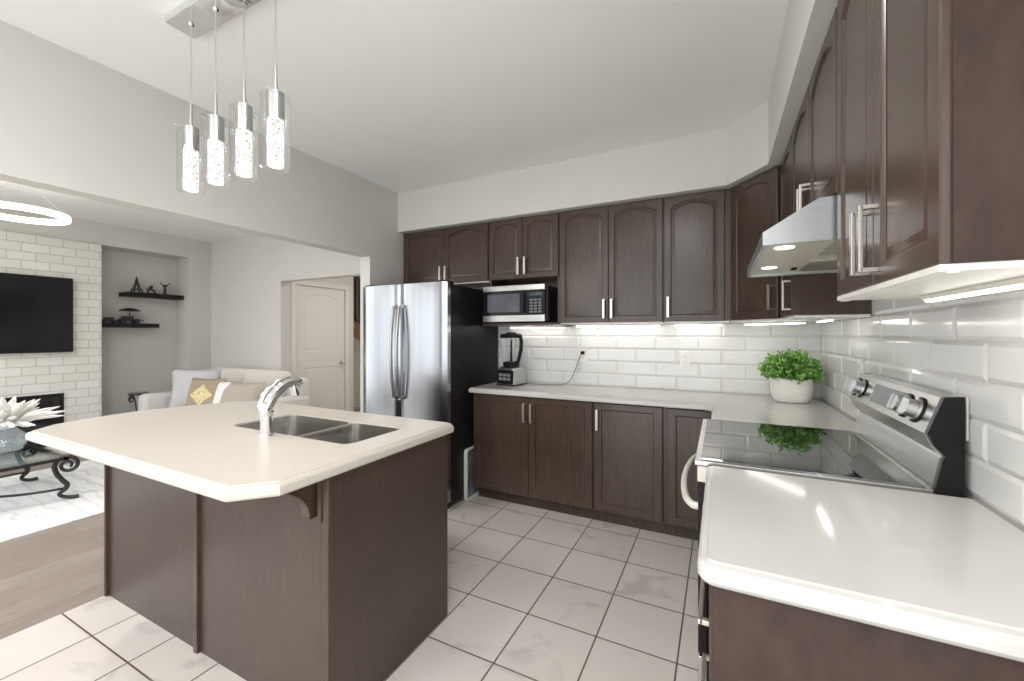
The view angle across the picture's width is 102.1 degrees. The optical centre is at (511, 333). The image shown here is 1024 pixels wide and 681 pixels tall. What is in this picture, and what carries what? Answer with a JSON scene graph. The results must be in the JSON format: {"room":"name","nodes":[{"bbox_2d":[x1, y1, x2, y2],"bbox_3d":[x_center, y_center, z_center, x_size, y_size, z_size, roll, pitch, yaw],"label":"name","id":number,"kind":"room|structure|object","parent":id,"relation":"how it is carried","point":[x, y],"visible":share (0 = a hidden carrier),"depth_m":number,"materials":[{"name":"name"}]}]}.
{"room":"kitchen","nodes":[
{"label":"kitchen","id":0,"kind":"room"},
{"bbox_2d":[0,208,210,465],"bbox_3d":[-5.485,0.007,4.854,0.480,2.785,3.350,0,0,27],"label":"wall","id":1,"kind":"structure","parent":0,"point":[134,360],"depth_m":5.45,"materials":[{"name":"grey paint"}]},
{"bbox_2d":[0,393,63,454],"bbox_3d":[-5.541,0.983,4.180,0.024,0.594,1.435,0,0,27],"label":"fireplace","id":2,"kind":"object","parent":1,"relation":"attached to","point":[13,436],"visible":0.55,"depth_m":4.60,"materials":[{"name":"black metal"}]},
{"bbox_2d":[0,272,72,353],"bbox_3d":[-5.514,-0.220,4.192,0.062,0.860,1.520,0,0,27],"label":"television","id":3,"kind":"object","parent":1,"relation":"attached to","point":[36,312],"visible":1,"depth_m":4.59,"materials":[{"name":"black plastic"}]},
{"bbox_2d":[102,323,158,327],"bbox_3d":[-5.173,-0.115,5.540,0.240,0.056,0.654,0,0,27],"label":"floating shelf","id":4,"kind":"object","parent":1,"relation":"attached to","point":[117,325],"visible":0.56,"depth_m":5.53,"materials":[{"name":"black wood"}]},
{"bbox_2d":[102,317,117,322],"bbox_3d":[-5.236,-0.180,5.372,0.080,0.075,0.180,0,0,27],"label":"toy car","id":5,"kind":"object","parent":4,"relation":"on","point":[105,319],"visible":0.8,"depth_m":5.36,"materials":[{"name":"metal"}]},
{"bbox_2d":[118,308,143,322],"bbox_3d":[-5.140,-0.247,5.564,0.230,0.207,0.229,0,0,-19],"label":"figurine","id":6,"kind":"object","parent":4,"relation":"on","point":[124,319],"visible":0.94,"depth_m":5.52,"materials":[{"name":"metal"}]},
{"bbox_2d":[119,292,183,299],"bbox_3d":[-5.040,-0.530,5.806,0.240,0.056,0.650,0,0,27],"label":"floating shelf","id":7,"kind":"object","parent":1,"relation":"attached to","point":[121,294],"visible":1,"depth_m":5.70,"materials":[{"name":"black wood"}]},
{"bbox_2d":[130,277,143,292],"bbox_3d":[-5.105,-0.666,5.631,0.118,0.225,0.118,0,0,27],"label":"figurine","id":8,"kind":"object","parent":7,"relation":"on","point":[136,279],"visible":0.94,"depth_m":5.62,"materials":[{"name":"metal"}]},
{"bbox_2d":[146,285,157,293],"bbox_3d":[-5.033,-0.618,5.774,0.100,0.120,0.120,0,0,27],"label":"figurine","id":9,"kind":"object","parent":7,"relation":"on","point":[151,286],"visible":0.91,"depth_m":5.76,"materials":[{"name":"metal"}]},
{"bbox_2d":[160,282,169,294],"bbox_3d":[-4.962,-0.645,5.917,0.070,0.173,0.118,0,0,27],"label":"figurine","id":10,"kind":"object","parent":7,"relation":"on","point":[164,286],"visible":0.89,"depth_m":5.91,"materials":[{"name":"metal"}]},
{"bbox_2d":[0,20,403,412],"bbox_3d":[-2.127,0.007,2.216,0.120,2.785,5.050,0,0,27],"label":"wall","id":11,"kind":"structure","parent":0,"point":[72,123],"depth_m":2.33,"materials":[{"name":"grey paint"}]},
{"bbox_2d":[398,0,837,233],"bbox_3d":[-0.523,-1.194,1.410,3.470,0.382,5.050,0,0,27],"label":"soffit","id":12,"kind":"object","parent":11,"relation":"attached to","point":[757,142],"depth_m":3.00,"materials":[{"name":"white paint"}]},
{"bbox_2d":[211,235,359,370],"bbox_3d":[-2.968,0.007,5.537,4.365,2.785,0.130,0,0,27],"label":"wall","id":13,"kind":"structure","parent":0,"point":[247,272],"depth_m":5.77,"materials":[{"name":"white paint"}]},
{"bbox_2d":[281,277,352,410],"bbox_3d":[-2.859,0.008,6.093,0.120,2.784,1.219,0,0,27],"label":"wall","id":14,"kind":"structure","parent":0,"point":[285,286],"depth_m":5.64,"materials":[{"name":"paint"}]},
{"bbox_2d":[291,280,348,410],"bbox_3d":[-2.787,0.320,6.082,0.018,2.160,0.983,0,0,27],"label":"trim","id":15,"kind":"structure","parent":14,"relation":"attached to","point":[307,283],"depth_m":5.97,"materials":[{"name":"paint"}]},
{"bbox_2d":[297,285,345,409],"bbox_3d":[-2.781,0.354,6.079,0.128,2.072,0.830,0,0,27],"label":"door","id":16,"kind":"structure","parent":14,"relation":"in","point":[320,311],"depth_m":6.10,"materials":[{"name":"paint"}]},
{"bbox_2d":[0,407,697,680],"bbox_3d":[-1.923,1.425,3.596,8.135,0.050,7.700,0,0,27],"label":"floor","id":17,"kind":"structure","parent":0,"point":[534,594],"depth_m":2.10,"materials":[{"name":"tile"}]},
{"bbox_2d":[0,460,103,542],"bbox_3d":[-4.220,1.394,3.295,1.900,0.012,2.900,0,0,27],"label":"rug","id":18,"kind":"object","parent":17,"relation":"on","point":[20,516],"visible":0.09,"depth_m":3.45,"materials":[{"name":"white fabric"}]},
{"bbox_2d":[0,442,79,498],"bbox_3d":[-4.386,1.201,3.155,0.971,0.375,1.296,0,0,27],"label":"coffee table","id":19,"kind":"object","parent":18,"relation":"on","point":[31,446],"visible":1,"depth_m":3.47,"materials":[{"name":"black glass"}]},
{"bbox_2d":[0,396,66,429],"bbox_3d":[-4.352,0.744,3.575,0.646,0.541,0.684,0,0,7],"label":"flower","id":20,"kind":"object","parent":19,"relation":"on","point":[12,414],"visible":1,"depth_m":3.58,"materials":[{"name":"white plant"}]},
{"bbox_2d":[128,392,147,410],"bbox_3d":[-4.802,1.074,5.322,0.211,0.641,0.211,0,0,27],"label":"end table","id":21,"kind":"object","parent":17,"relation":"on","point":[131,395],"visible":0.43,"depth_m":5.28,"materials":[{"name":"black metal"}]},
{"bbox_2d":[138,367,309,410],"bbox_3d":[-3.572,0.925,5.141,1.960,0.949,0.980,0,0,27],"label":"sofa","id":22,"kind":"object","parent":17,"relation":"on","point":[148,401],"visible":0.18,"depth_m":5.12,"materials":[{"name":"grey fabric"}]},
{"bbox_2d":[169,368,222,406],"bbox_3d":[-4.113,0.710,5.401,0.560,0.507,0.210,0,0,-21],"label":"cushion","id":23,"kind":"object","parent":22,"relation":"on","point":[181,379],"visible":0.47,"depth_m":5.31,"materials":[{"name":"white fabric"}]},
{"bbox_2d":[185,378,226,405],"bbox_3d":[-3.720,0.750,5.024,0.464,0.420,0.215,0,0,6],"label":"cushion","id":24,"kind":"object","parent":22,"relation":"on","point":[201,391],"visible":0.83,"depth_m":4.97,"materials":[{"name":"beige fabric"}]},
{"bbox_2d":[211,367,247,382],"bbox_3d":[-3.804,0.707,5.559,0.770,0.512,0.240,0,0,27],"label":"cushion","id":25,"kind":"object","parent":22,"relation":"on","point":[232,374],"depth_m":5.41,"materials":[{"name":"beige fabric"}]},
{"bbox_2d":[212,381,265,403],"bbox_3d":[-3.138,0.745,4.751,0.675,0.380,0.211,0,0,19],"label":"cushion","id":26,"kind":"object","parent":22,"relation":"on","point":[226,391],"visible":0.56,"depth_m":4.70,"materials":[{"name":"beige fabric"}]},
{"bbox_2d":[243,369,291,396],"bbox_3d":[-3.098,0.707,5.204,0.770,0.512,0.240,0,0,27],"label":"cushion","id":27,"kind":"object","parent":22,"relation":"on","point":[268,377],"depth_m":5.11,"materials":[{"name":"beige fabric"}]},
{"bbox_2d":[104,435,446,680],"bbox_3d":[-1.291,0.948,2.058,1.729,0.905,0.882,0,0,27],"label":"kitchen island","id":28,"kind":"object","parent":17,"relation":"on","point":[340,577],"visible":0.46,"depth_m":1.70,"materials":[{"name":"brown wood"}]},
{"bbox_2d":[25,401,453,501],"bbox_3d":[-1.348,0.472,2.051,1.870,0.045,1.055,0,0,27],"label":"island countertop","id":29,"kind":"structure","parent":28,"relation":"on","point":[201,449],"depth_m":1.67,"materials":[{"name":"white stone"}]},
{"bbox_2d":[257,376,302,437],"bbox_3d":[-1.049,0.321,1.878,0.062,0.259,0.199,0,0,31],"label":"faucet","id":30,"kind":"object","parent":29,"relation":"on","point":[268,398],"visible":1,"depth_m":1.82,"materials":[{"name":"silver metal"}]},
{"bbox_2d":[237,415,398,443],"bbox_3d":[-0.952,0.545,2.014,0.807,0.174,0.342,0,0,27],"label":"sink","id":31,"kind":"object","parent":29,"relation":"in","point":[334,431],"visible":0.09,"depth_m":2.11,"materials":[{"name":"metal"}]},
{"bbox_2d":[363,280,497,508],"bbox_3d":[-0.753,0.485,3.793,0.908,1.829,0.938,0,0,27],"label":"refrigerator","id":32,"kind":"object","parent":17,"relation":"on","point":[426,344],"visible":0.73,"depth_m":3.43,"materials":[{"name":"silver metal"}]},
{"bbox_2d":[464,445,478,500],"bbox_3d":[-0.336,1.185,3.571,0.030,0.430,0.240,0,0,27],"label":"serving tray","id":33,"kind":"object","parent":17,"relation":"on","point":[470,491],"visible":0.54,"depth_m":3.52,"materials":[{"name":"white plastic"}]},
{"bbox_2d":[474,393,595,519],"bbox_3d":[0.248,0.949,3.499,1.032,0.903,0.599,0,0,27],"label":"base cabinet","id":34,"kind":"object","parent":17,"relation":"on","point":[535,452],"visible":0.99,"depth_m":3.24,"materials":[{"name":"brown wood"}]},
{"bbox_2d":[468,382,855,431],"bbox_3d":[0.775,0.471,2.943,2.526,0.042,1.144,0,0,27],"label":"countertop","id":35,"kind":"structure","parent":34,"relation":"on","point":[816,413],"depth_m":2.80,"materials":[{"name":"white stone"}]},
{"bbox_2d":[496,332,584,385],"bbox_3d":[0.241,0.217,3.625,0.759,0.466,0.245,0,0,16],"label":"blender","id":36,"kind":"object","parent":35,"relation":"on","point":[510,373],"visible":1,"depth_m":3.63,"materials":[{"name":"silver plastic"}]},
{"bbox_2d":[503,335,522,366],"bbox_3d":[0.013,0.148,3.687,0.215,0.283,0.171,0,0,27],"label":"jar","id":37,"kind":"object","parent":36,"relation":"on","point":[511,363],"depth_m":3.63,"materials":[{"name":"clear glass"}]},
{"bbox_2d":[757,348,826,402],"bbox_3d":[1.858,0.272,2.770,0.373,0.356,0.386,0,0,-11],"label":"potted plant","id":38,"kind":"object","parent":35,"relation":"on","point":[791,378],"visible":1,"depth_m":2.68,"materials":[{"name":"green plant"}]},
{"bbox_2d":[594,402,664,533],"bbox_3d":[0.928,0.949,3.158,0.486,0.903,0.599,0,0,27],"label":"base cabinet","id":39,"kind":"object","parent":17,"relation":"on","point":[628,439],"visible":0.96,"depth_m":2.93,"materials":[{"name":"brown wood"}]},
{"bbox_2d":[664,407,711,540],"bbox_3d":[1.587,0.949,2.847,0.966,0.903,0.563,0,0,27],"label":"base cabinet","id":40,"kind":"object","parent":17,"relation":"on","point":[682,427],"visible":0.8,"depth_m":2.78,"materials":[{"name":"brown wood"}]},
{"bbox_2d":[681,373,964,680],"bbox_3d":[1.106,0.788,1.683,0.768,1.223,0.800,0,0,27],"label":"stove","id":41,"kind":"object","parent":17,"relation":"on","point":[905,436],"visible":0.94,"depth_m":1.45,"materials":[{"name":"silver metal"}]},
{"bbox_2d":[695,419,933,493],"bbox_3d":[1.107,0.455,1.682,0.627,0.018,0.800,0,0,27],"label":"cooktop","id":42,"kind":"object","parent":41,"relation":"in","point":[844,456],"depth_m":1.52,"materials":[{"name":"black glass"}]},
{"bbox_2d":[698,578,1023,680],"bbox_3d":[0.821,0.949,0.990,0.663,0.903,0.673,0,0,27],"label":"base cabinet","id":43,"kind":"object","parent":17,"relation":"on","point":[752,638],"visible":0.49,"depth_m":0.75,"materials":[{"name":"brown wood"}]},
{"bbox_2d":[697,466,1023,662],"bbox_3d":[0.823,0.473,0.978,0.676,0.047,0.697,0,0,27],"label":"countertop","id":44,"kind":"structure","parent":43,"relation":"on","point":[940,568],"depth_m":0.84,"materials":[{"name":"white stone"}]},
{"bbox_2d":[353,278,359,406],"bbox_3d":[-2.440,0.007,6.542,4.765,2.785,2.200,0,0,27],"label":"wall","id":45,"kind":"structure","parent":0,"point":[356,343],"depth_m":7.93,"materials":[{"name":"beige paint"}]},
{"bbox_2d":[353,276,359,340],"bbox_3d":[-2.825,-0.412,7.742,1.800,1.944,0.100,0,0,27],"label":"stair rail","id":46,"kind":"object","parent":45,"relation":"attached to","point":[356,323],"visible":0.1,"depth_m":7.75,"materials":[{"name":"brown wood"}]},
{"bbox_2d":[0,0,788,241],"bbox_3d":[-1.923,-1.425,3.596,8.135,0.080,7.700,0,0,27],"label":"ceiling","id":47,"kind":"structure","parent":0,"point":[398,96],"depth_m":2.19,"materials":[{"name":"paint"}]},
{"bbox_2d":[0,182,71,224],"bbox_3d":[-4.327,-1.211,3.640,0.624,0.350,0.624,0,0,27],"label":"ring chandelier","id":48,"kind":"object","parent":47,"relation":"hanging from","point":[64,219],"visible":0.75,"depth_m":3.72,"materials":[{"name":"white"}]},
{"bbox_2d":[165,0,284,192],"bbox_3d":[-1.113,-1.000,1.661,0.820,0.769,0.136,0,0,27],"label":"pendant light","id":49,"kind":"object","parent":47,"relation":"hanging from","point":[194,18],"visible":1,"depth_m":1.70,"materials":[{"name":"glass"}]},
{"bbox_2d":[475,287,821,399],"bbox_3d":[0.624,0.007,3.715,3.690,2.785,0.100,0,0,27],"label":"wall","id":50,"kind":"structure","parent":0,"point":[480,288],"depth_m":3.43,"materials":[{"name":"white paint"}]},
{"bbox_2d":[404,222,489,287],"bbox_3d":[-0.579,-0.733,4.048,0.980,0.535,0.386,0,0,27],"label":"upper cabinet","id":51,"kind":"object","parent":50,"relation":"attached to","point":[459,255],"visible":0.83,"depth_m":3.88,"materials":[{"name":"brown wood"}]},
{"bbox_2d":[482,212,571,326],"bbox_3d":[0.139,-0.534,3.639,0.662,0.932,0.448,0,0,27],"label":"upper cabinet","id":52,"kind":"object","parent":50,"relation":"attached to","point":[525,250],"visible":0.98,"depth_m":3.53,"materials":[{"name":"brown wood"}]},
{"bbox_2d":[483,284,557,322],"bbox_3d":[0.098,-0.245,3.587,0.565,0.310,0.462,0,0,27],"label":"microwave","id":53,"kind":"object","parent":52,"relation":"in","point":[529,303],"visible":0.96,"depth_m":3.40,"materials":[{"name":"metal"}]},
{"bbox_2d":[510,326,564,328],"bbox_3d":[0.224,-0.059,3.765,0.540,0.017,0.030,0,0,27],"label":"light","id":54,"kind":"object","parent":52,"relation":"attached to","point":[536,326],"visible":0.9,"depth_m":3.73,"materials":[{"name":"white plastic"}]},
{"bbox_2d":[579,348,586,361],"bbox_3d":[0.627,0.185,3.642,0.076,0.124,0.009,0,0,27],"label":"outlet","id":55,"kind":"object","parent":50,"relation":"attached to","point":[583,358],"visible":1,"depth_m":3.64,"materials":[{"name":"white plastic"}]},
{"bbox_2d":[560,198,666,324],"bbox_3d":[0.813,-0.540,3.342,0.805,0.920,0.374,0,0,27],"label":"upper cabinet","id":56,"kind":"object","parent":50,"relation":"attached to","point":[612,256],"visible":0.97,"depth_m":3.19,"materials":[{"name":"brown wood"}]},
{"bbox_2d":[575,324,660,326],"bbox_3d":[0.868,-0.071,3.442,0.700,0.017,0.030,0,0,27],"label":"light","id":57,"kind":"object","parent":56,"relation":"attached to","point":[601,325],"visible":0.9,"depth_m":3.43,"materials":[{"name":"white plastic"}]},
{"bbox_2d":[576,325,659,326],"bbox_3d":[0.868,-0.067,3.442,0.688,0.007,0.020,0,0,27],"label":"diffuser","id":58,"kind":"object","parent":57,"relation":"attached to","point":[576,325],"depth_m":3.48,"materials":[{"name":"white plastic"}]},
{"bbox_2d":[680,351,690,366],"bbox_3d":[1.368,0.200,3.269,0.076,0.124,0.009,0,0,27],"label":"outlet","id":59,"kind":"object","parent":50,"relation":"attached to","point":[685,357],"visible":1,"depth_m":3.27,"materials":[{"name":"white plastic"}]},
{"bbox_2d":[664,189,730,323],"bbox_3d":[1.369,-0.540,3.062,0.435,0.920,0.374,0,0,27],"label":"upper cabinet","id":60,"kind":"object","parent":50,"relation":"attached to","point":[697,226],"visible":1,"depth_m":2.92,"materials":[{"name":"brown wood"}]},
{"bbox_2d":[673,323,722,325],"bbox_3d":[1.417,-0.071,3.166,0.350,0.017,0.030,0,0,27],"label":"light","id":61,"kind":"object","parent":60,"relation":"attached to","point":[697,324],"visible":0.94,"depth_m":3.14,"materials":[{"name":"white plastic"}]},
{"bbox_2d":[674,325,721,325],"bbox_3d":[1.417,-0.067,3.166,0.338,0.007,0.020,0,0,27],"label":"diffuser","id":62,"kind":"object","parent":61,"relation":"attached to","point":[674,325],"depth_m":3.15,"materials":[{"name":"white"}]},
{"bbox_2d":[730,165,836,322],"bbox_3d":[1.747,-0.540,2.714,0.556,0.920,0.653,0,0,27],"label":"upper cabinet","id":63,"kind":"object","parent":50,"relation":"attached to","point":[755,202],"visible":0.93,"depth_m":2.64,"materials":[{"name":"brown wood"}]},
{"bbox_2d":[744,321,806,324],"bbox_3d":[1.723,-0.071,2.738,0.030,0.017,0.480,0,0,-11],"label":"light","id":64,"kind":"object","parent":63,"relation":"attached to","point":[782,322],"visible":0.88,"depth_m":2.69,"materials":[{"name":"white plastic"}]},
{"bbox_2d":[745,323,804,324],"bbox_3d":[1.723,-0.067,2.738,0.020,0.007,0.468,0,0,-11],"label":"diffuser","id":65,"kind":"object","parent":64,"relation":"attached to","point":[745,323],"depth_m":2.77,"materials":[{"name":"white plastic"}]},
{"bbox_2d":[821,290,1023,530],"bbox_3d":[1.072,0.007,0.608,0.100,2.785,5.050,0,0,27],"label":"wall","id":66,"kind":"structure","parent":0,"point":[968,495],"depth_m":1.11,"materials":[{"name":"white tile"}]},
{"bbox_2d":[747,195,836,277],"bbox_3d":[1.238,-0.359,1.630,0.498,0.138,0.865,0,0,27],"label":"range hood","id":67,"kind":"object","parent":66,"relation":"attached to","point":[804,242],"visible":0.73,"depth_m":1.40,"materials":[{"name":"metal"}]},
{"bbox_2d":[774,246,794,249],"bbox_3d":[0.946,-0.299,1.438,0.060,0.002,0.060,0,0,27],"label":"lamp","id":68,"kind":"object","parent":67,"relation":"on","point":[775,247],"depth_m":1.44,"materials":[{"name":"white"}]},
{"bbox_2d":[792,7,836,213],"bbox_3d":[1.303,-0.710,1.589,0.344,0.580,0.886,0,0,27],"label":"upper cabinet","id":69,"kind":"object","parent":66,"relation":"attached to","point":[814,132],"visible":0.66,"depth_m":1.50,"materials":[{"name":"brown wood"}]},
{"bbox_2d":[780,133,870,319],"bbox_3d":[1.600,-0.540,2.180,0.344,0.920,0.432,0,0,27],"label":"upper cabinet","id":70,"kind":"object","parent":66,"relation":"attached to","point":[807,296],"visible":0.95,"depth_m":2.02,"materials":[{"name":"brown wood"}]},
{"bbox_2d":[815,318,834,322],"bbox_3d":[1.623,-0.071,2.150,0.030,0.017,0.300,0,0,27],"label":"light","id":71,"kind":"object","parent":70,"relation":"attached to","point":[822,319],"visible":1,"depth_m":2.09,"materials":[{"name":"white plastic"}]},
{"bbox_2d":[858,359,863,376],"bbox_3d":[1.722,0.185,2.045,0.009,0.124,0.076,0,0,27],"label":"outlet","id":72,"kind":"object","parent":66,"relation":"attached to","point":[860,361],"visible":0.62,"depth_m":2.03,"materials":[{"name":"white plastic"}]},
{"bbox_2d":[837,0,1023,301],"bbox_3d":[0.954,-0.548,0.895,0.344,0.903,0.664,0,0,27],"label":"upper cabinet","id":73,"kind":"object","parent":66,"relation":"attached to","point":[930,93],"visible":1,"depth_m":0.72,"materials":[{"name":"brown laminate"}]},
{"bbox_2d":[921,277,1023,301],"bbox_3d":[0.961,-0.091,0.832,0.030,0.017,0.550,0,0,27],"label":"light","id":74,"kind":"object","parent":73,"relation":"attached to","point":[1015,283],"visible":1,"depth_m":0.85,"materials":[{"name":"white plastic"}]},
{"bbox_2d":[925,284,1023,301],"bbox_3d":[0.961,-0.086,0.832,0.018,0.007,0.540,0,0,27],"label":"diffuser","id":75,"kind":"object","parent":74,"relation":"attached to","point":[981,289],"depth_m":0.87,"materials":[{"name":"white plastic"}]},
{"bbox_2d":[953,394,968,440],"bbox_3d":[1.296,0.240,1.198,0.009,0.124,0.076,0,0,27],"label":"outlet","id":76,"kind":"object","parent":66,"relation":"attached to","point":[966,398],"visible":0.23,"depth_m":1.17,"materials":[{"name":"white plastic"}]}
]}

